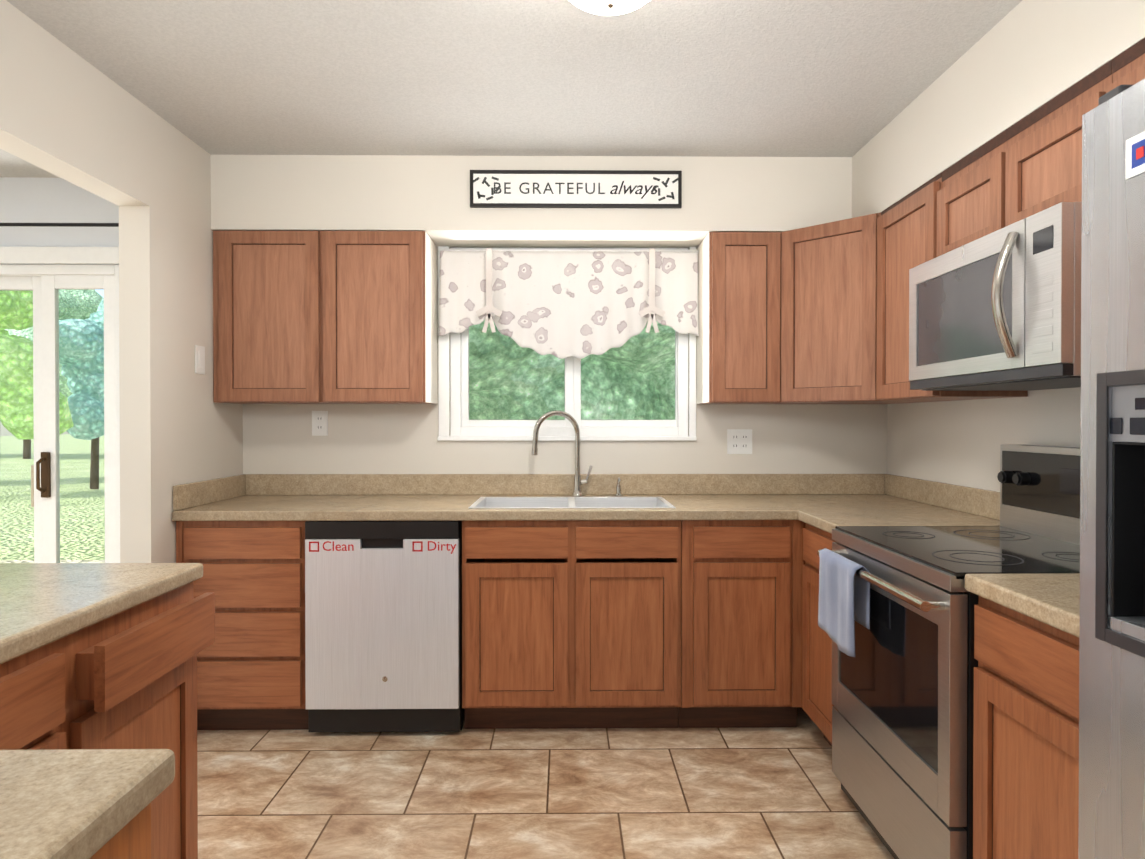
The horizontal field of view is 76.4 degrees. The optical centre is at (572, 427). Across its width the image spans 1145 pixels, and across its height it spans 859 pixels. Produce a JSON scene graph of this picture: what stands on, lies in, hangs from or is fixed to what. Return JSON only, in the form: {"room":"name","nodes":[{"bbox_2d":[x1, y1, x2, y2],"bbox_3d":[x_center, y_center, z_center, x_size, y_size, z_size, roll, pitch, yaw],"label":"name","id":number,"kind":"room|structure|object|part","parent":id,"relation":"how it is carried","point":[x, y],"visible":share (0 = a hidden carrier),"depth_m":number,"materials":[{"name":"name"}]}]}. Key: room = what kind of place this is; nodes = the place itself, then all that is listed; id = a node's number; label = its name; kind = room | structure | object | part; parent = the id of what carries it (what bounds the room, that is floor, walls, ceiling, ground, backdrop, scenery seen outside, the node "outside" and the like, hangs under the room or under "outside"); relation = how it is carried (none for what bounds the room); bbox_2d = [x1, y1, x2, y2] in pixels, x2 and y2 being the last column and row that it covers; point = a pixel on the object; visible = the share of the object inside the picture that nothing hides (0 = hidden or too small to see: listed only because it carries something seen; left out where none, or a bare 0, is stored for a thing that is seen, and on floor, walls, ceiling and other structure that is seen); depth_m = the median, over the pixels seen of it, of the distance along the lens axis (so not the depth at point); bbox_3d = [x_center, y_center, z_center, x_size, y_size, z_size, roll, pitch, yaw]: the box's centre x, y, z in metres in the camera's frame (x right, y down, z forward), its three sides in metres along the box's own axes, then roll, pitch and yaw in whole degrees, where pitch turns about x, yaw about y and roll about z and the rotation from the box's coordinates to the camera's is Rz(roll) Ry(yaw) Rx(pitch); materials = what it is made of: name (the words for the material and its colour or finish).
{"room":"kitchen","nodes":[
{"label":"kitchen","id":0,"kind":"room"},
{"bbox_2d":[0,0,242,562],"bbox_3d":[-1.619,0.042,0.622,0.115,2.440,5.780,0,0,-1],"label":"wall","id":1,"kind":"structure","parent":0,"point":[68,114],"depth_m":2.73,"materials":[{"name":"paint"}]},
{"bbox_2d":[195,345,204,374],"bbox_3d":[-1.582,-0.286,3.094,0.010,0.120,0.075,0,0,-1],"label":"light switch","id":2,"kind":"object","parent":1,"relation":"attached to","point":[199,359],"visible":1,"depth_m":3.08,"materials":[{"name":"white plastic"}]},
{"bbox_2d":[173,474,248,510],"bbox_3d":[-1.575,0.279,3.183,0.022,0.100,0.607,0,0,-1],"label":"backsplash","id":3,"kind":"structure","parent":1,"relation":"attached to","point":[188,495],"depth_m":3.14,"materials":[{"name":"laminate"}]},
{"bbox_2d":[0,177,886,473],"bbox_3d":[-2.036,0.020,3.587,7.543,2.440,0.160,0,0,-1],"label":"wall","id":4,"kind":"structure","parent":0,"point":[786,439],"depth_m":3.52,"materials":[{"name":"paint"}]},
{"bbox_2d":[0,223,118,226],"bbox_3d":[-3.109,-0.949,3.429,2.305,0.054,0.114,0,0,-1],"label":"curtain rod","id":5,"kind":"object","parent":4,"relation":"attached to","point":[66,224],"depth_m":3.40,"materials":[{"name":"metal"}]},
{"bbox_2d":[0,246,119,562],"bbox_3d":[-3.097,0.188,3.536,2.010,2.105,0.142,0,0,-1],"label":"sliding glass door","id":6,"kind":"structure","parent":4,"relation":"attached to","point":[44,274],"depth_m":3.54,"materials":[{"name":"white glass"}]},
{"bbox_2d":[312,411,327,435],"bbox_3d":[-1.220,-0.020,3.511,0.075,0.120,0.007,0,0,-1],"label":"electrical outlet","id":7,"kind":"object","parent":4,"relation":"attached to","point":[319,423],"visible":1,"depth_m":3.51,"materials":[{"name":"white plastic"}]},
{"bbox_2d":[213,231,437,403],"bbox_3d":[-1.119,-0.489,3.350,0.936,0.758,0.319,0,0,-1],"label":"upper cabinet","id":8,"kind":"object","parent":4,"relation":"attached to","point":[324,317],"visible":1,"depth_m":3.20,"materials":[{"name":"brown wood"}]},
{"bbox_2d":[249,474,880,494],"bbox_3d":[-0.028,0.276,3.520,3.123,0.100,0.018,0,0,-1],"label":"backsplash","id":9,"kind":"structure","parent":4,"relation":"attached to","point":[259,484],"depth_m":3.51,"materials":[{"name":"laminate"}]},
{"bbox_2d":[437,246,696,440],"bbox_3d":[-0.026,-0.441,3.568,1.249,1.009,0.136,0,0,-1],"label":"window","id":10,"kind":"structure","parent":4,"relation":"in","point":[456,423],"depth_m":3.55,"materials":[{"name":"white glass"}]},
{"bbox_2d":[439,248,698,358],"bbox_3d":[-0.015,-0.586,3.453,1.240,0.527,0.115,0,0,-1],"label":"valance curtain","id":11,"kind":"object","parent":10,"relation":"attached to","point":[575,303],"visible":1,"depth_m":3.46,"materials":[{"name":"white fabric"}]},
{"bbox_3d":[-0.016,-0.842,3.487,1.240,0.016,0.043,0,0,-1],"label":"valance rod mounted","id":12,"kind":"part","parent":11,"relation":"part of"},
{"bbox_2d":[697,232,768,403],"bbox_3d":[0.789,-0.489,3.351,0.370,0.758,0.360,0,0,-1],"label":"upper cabinet","id":13,"kind":"object","parent":4,"relation":"attached to","point":[733,338],"depth_m":3.22,"materials":[{"name":"brown wood"}]},
{"bbox_2d":[727,429,751,453],"bbox_3d":[0.813,0.070,3.534,0.121,0.120,0.007,0,0,-1],"label":"electrical outlet","id":14,"kind":"object","parent":4,"relation":"attached to","point":[739,441],"visible":1,"depth_m":3.53,"materials":[{"name":"white plastic"}]},
{"bbox_2d":[0,0,1021,177],"bbox_3d":[-2.004,-1.238,0.608,7.543,0.120,6.180,0,0,-1],"label":"ceiling","id":15,"kind":"structure","parent":0,"point":[767,78],"depth_m":2.43,"materials":[{"name":"paint"}]},
{"bbox_2d":[570,0,648,14],"bbox_3d":[0.093,-1.107,1.782,0.344,0.158,0.344,0,0,-1],"label":"ceiling light fixture","id":16,"kind":"object","parent":15,"relation":"attached to","point":[608,7],"visible":1,"depth_m":1.81,"materials":[{"name":"white glass"}]},
{"bbox_2d":[197,707,893,858],"bbox_3d":[-2.004,1.322,0.627,7.543,0.120,6.180,0,0,-1],"label":"floor","id":17,"kind":"structure","parent":0,"point":[669,793],"depth_m":2.46,"materials":[{"name":"tile"}]},
{"bbox_2d":[0,581,214,858],"bbox_3d":[-1.220,0.821,1.295,0.687,0.872,1.055,0,0,-1],"label":"base cabinet","id":18,"kind":"object","parent":17,"relation":"on","point":[126,679],"visible":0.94,"depth_m":1.50,"materials":[{"name":"brown wood"}]},
{"bbox_2d":[0,563,202,858],"bbox_3d":[-0.997,0.365,0.979,1.131,0.040,1.696,0,0,-1],"label":"countertop","id":19,"kind":"structure","parent":18,"relation":"on","point":[72,803],"depth_m":0.76,"materials":[{"name":"laminate"}]},
{"bbox_2d":[90,803,150,858],"bbox_3d":[-0.998,0.827,0.463,1.114,0.872,0.606,0,0,-1],"label":"base cabinet","id":20,"kind":"object","parent":17,"relation":"on","point":[131,839],"depth_m":0.73,"materials":[{"name":"brown wood"}]},
{"bbox_2d":[176,521,307,729],"bbox_3d":[-1.328,0.807,3.192,0.514,0.872,0.607,0,0,-1],"label":"base cabinet","id":21,"kind":"object","parent":17,"relation":"on","point":[252,677],"depth_m":2.89,"materials":[{"name":"brown wood"}]},
{"bbox_2d":[305,521,464,731],"bbox_3d":[-0.760,0.807,3.191,0.606,0.872,0.612,0,0,-1],"label":"dishwasher","id":22,"kind":"object","parent":17,"relation":"on","point":[383,626],"visible":1,"depth_m":2.89,"materials":[{"name":"silver metal"}]},
{"bbox_2d":[644,520,804,727],"bbox_3d":[0.646,0.807,3.214,0.565,0.872,0.608,0,0,-1],"label":"base cabinet","id":23,"kind":"object","parent":17,"relation":"on","point":[723,598],"depth_m":2.92,"materials":[{"name":"brown wood"}]},
{"bbox_2d":[172,494,933,520],"bbox_3d":[-0.025,0.349,3.205,3.123,0.040,0.649,0,0,-1],"label":"countertop","id":24,"kind":"structure","parent":23,"relation":"on","point":[751,506],"depth_m":2.96,"materials":[{"name":"laminate"}]},
{"bbox_2d":[531,410,591,496],"bbox_3d":[-0.048,0.123,3.413,0.285,0.406,0.126,0,0,-1],"label":"faucet","id":25,"kind":"object","parent":24,"relation":"on","point":[578,483],"visible":1,"depth_m":3.43,"materials":[{"name":"silver metal"}]},
{"bbox_2d":[469,497,675,507],"bbox_3d":[-0.003,0.414,3.178,0.846,0.176,0.436,0,0,-1],"label":"sink","id":26,"kind":"object","parent":24,"relation":"in","point":[568,502],"visible":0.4,"depth_m":3.37,"materials":[{"name":"ceramic"}]},
{"bbox_2d":[614,477,622,495],"bbox_3d":[0.219,0.281,3.434,0.040,0.090,0.071,0,0,-1],"label":"soap dispenser","id":27,"kind":"object","parent":24,"relation":"on","point":[618,489],"visible":1,"depth_m":3.44,"materials":[{"name":"silver metal"}]},
{"bbox_2d":[792,506,999,533],"bbox_3d":[1.218,0.353,2.677,0.649,0.040,0.420,0,0,-1],"label":"countertop","id":28,"kind":"structure","parent":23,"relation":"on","point":[828,513],"depth_m":2.71,"materials":[{"name":"laminate"}]},
{"bbox_2d":[802,523,835,746],"bbox_3d":[1.216,0.810,2.695,0.608,0.872,0.448,0,0,-1],"label":"base cabinet","id":29,"kind":"object","parent":17,"relation":"on","point":[817,704],"visible":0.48,"depth_m":2.76,"materials":[{"name":"brown wood"}]},
{"bbox_2d":[817,444,1079,858],"bbox_3d":[1.173,0.656,2.085,0.735,1.190,0.757,0,0,-1],"label":"range","id":30,"kind":"object","parent":17,"relation":"on","point":[896,604],"visible":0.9,"depth_m":2.02,"materials":[{"name":"silver metal"}]},
{"bbox_2d":[817,548,870,657],"bbox_3d":[0.831,0.536,2.248,0.055,0.275,0.302,0,0,-1],"label":"towel","id":31,"kind":"object","parent":30,"relation":"hanging from","point":[844,597],"depth_m":2.19,"materials":[{"name":"fabric"}]},
{"bbox_3d":[1.134,0.290,2.081,0.624,0.291,0.708,0,0,-1],"label":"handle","id":32,"kind":"part","parent":30,"relation":"part of","materials":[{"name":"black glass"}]},
{"bbox_2d":[973,596,1078,858],"bbox_3d":[1.230,0.820,1.471,0.608,0.872,0.460,0,0,-1],"label":"base cabinet","id":33,"kind":"object","parent":17,"relation":"on","point":[1026,749],"visible":0.62,"depth_m":1.50,"materials":[{"name":"brown wood"}]},
{"bbox_2d":[965,573,1079,637],"bbox_3d":[1.235,0.312,1.467,0.642,0.140,0.462,0,0,-1],"label":"countertop","id":34,"kind":"structure","parent":33,"relation":"on","point":[1052,600],"depth_m":1.52,"materials":[{"name":"laminate"}]},
{"bbox_2d":[1078,79,1144,858],"bbox_3d":[1.167,0.360,0.776,0.759,1.802,0.906,0,0,-1],"label":"refrigerator","id":35,"kind":"object","parent":17,"relation":"on","point":[1112,666],"visible":1,"depth_m":1.16,"materials":[{"name":"grey metal"}]},
{"bbox_2d":[211,0,1144,247],"bbox_3d":[0.003,-1.014,0.632,3.129,0.328,5.780,0,0,-1],"label":"soffit","id":36,"kind":"structure","parent":0,"point":[1022,59],"depth_m":3.20,"materials":[{"name":"paint"}]},
{"bbox_2d":[470,170,681,207],"bbox_3d":[0.015,-1.047,3.199,0.929,0.160,0.020,0,0,-1],"label":"sign","id":37,"kind":"object","parent":36,"relation":"attached to","point":[573,189],"visible":1,"depth_m":3.20,"materials":[{"name":"white wood"}]},
{"bbox_2d":[887,387,1080,491],"bbox_3d":[1.649,0.042,0.558,0.160,2.440,5.980,0,0,-1],"label":"wall","id":38,"kind":"structure","parent":0,"point":[958,442],"depth_m":2.81,"materials":[{"name":"paint"}]},
{"bbox_2d":[769,215,919,403],"bbox_3d":[1.199,-0.488,3.198,0.674,0.758,0.674,0,0,-1],"label":"upper cabinet","id":39,"kind":"object","parent":38,"relation":"attached to","point":[817,314],"depth_m":3.10,"materials":[{"name":"brown wood"}]},
{"bbox_2d":[881,474,999,519],"bbox_3d":[1.527,0.280,2.996,0.022,0.100,1.050,0,0,-1],"label":"backsplash","id":40,"kind":"structure","parent":38,"relation":"attached to","point":[979,502],"depth_m":2.97,"materials":[{"name":"laminate"}]},
{"bbox_2d":[869,178,1027,401],"bbox_3d":[1.361,-0.485,2.719,0.360,0.758,0.517,0,0,-1],"label":"upper cabinet","id":41,"kind":"object","parent":38,"relation":"attached to","point":[900,235],"depth_m":2.77,"materials":[{"name":"brown wood"}]},
{"bbox_2d":[933,146,980,258],"bbox_3d":[1.387,-0.697,2.234,0.319,0.326,0.447,0,0,-1],"label":"upper cabinet","id":42,"kind":"object","parent":38,"relation":"attached to","point":[957,189],"depth_m":2.33,"materials":[{"name":"brown wood"}]},
{"bbox_2d":[981,67,1100,236],"bbox_3d":[1.390,-0.695,1.919,0.319,0.326,0.447,0,0,-1],"label":"upper cabinet","id":43,"kind":"object","parent":38,"relation":"attached to","point":[1033,166],"depth_m":1.94,"materials":[{"name":"brown wood"}]},
{"bbox_2d":[909,202,1081,390],"bbox_3d":[1.313,-0.325,2.078,0.466,0.410,0.756,0,0,-1],"label":"microwave","id":44,"kind":"object","parent":43,"relation":"attached to","point":[999,310],"visible":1,"depth_m":1.91,"materials":[{"name":"silver metal"}]},
{"bbox_3d":[1.114,-0.340,1.873,0.063,0.324,0.036,0,0,-1],"label":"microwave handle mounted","id":45,"kind":"part","parent":44,"relation":"part of","materials":[{"name":"silver metal"}]},
{"bbox_2d":[1101,38,1144,95],"bbox_3d":[1.395,-0.475,1.463,0.319,0.758,0.464,0,0,-1],"label":"upper cabinet","id":46,"kind":"object","parent":38,"relation":"attached to","point":[1127,68],"depth_m":1.64,"materials":[{"name":"brown wood"}]},
{"label":"outside","id":47,"kind":"structure","parent":0,"visible":0},
{"bbox_2d":[0,289,674,562],"bbox_3d":[-10.482,-3.918,46.679,100.000,10.872,86.260,0,0,-1],"label":"outdoor scenery","id":48,"kind":"object","parent":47,"point":[480,383],"depth_m":10.85,"materials":[{"name":"green plant"}]}
]}

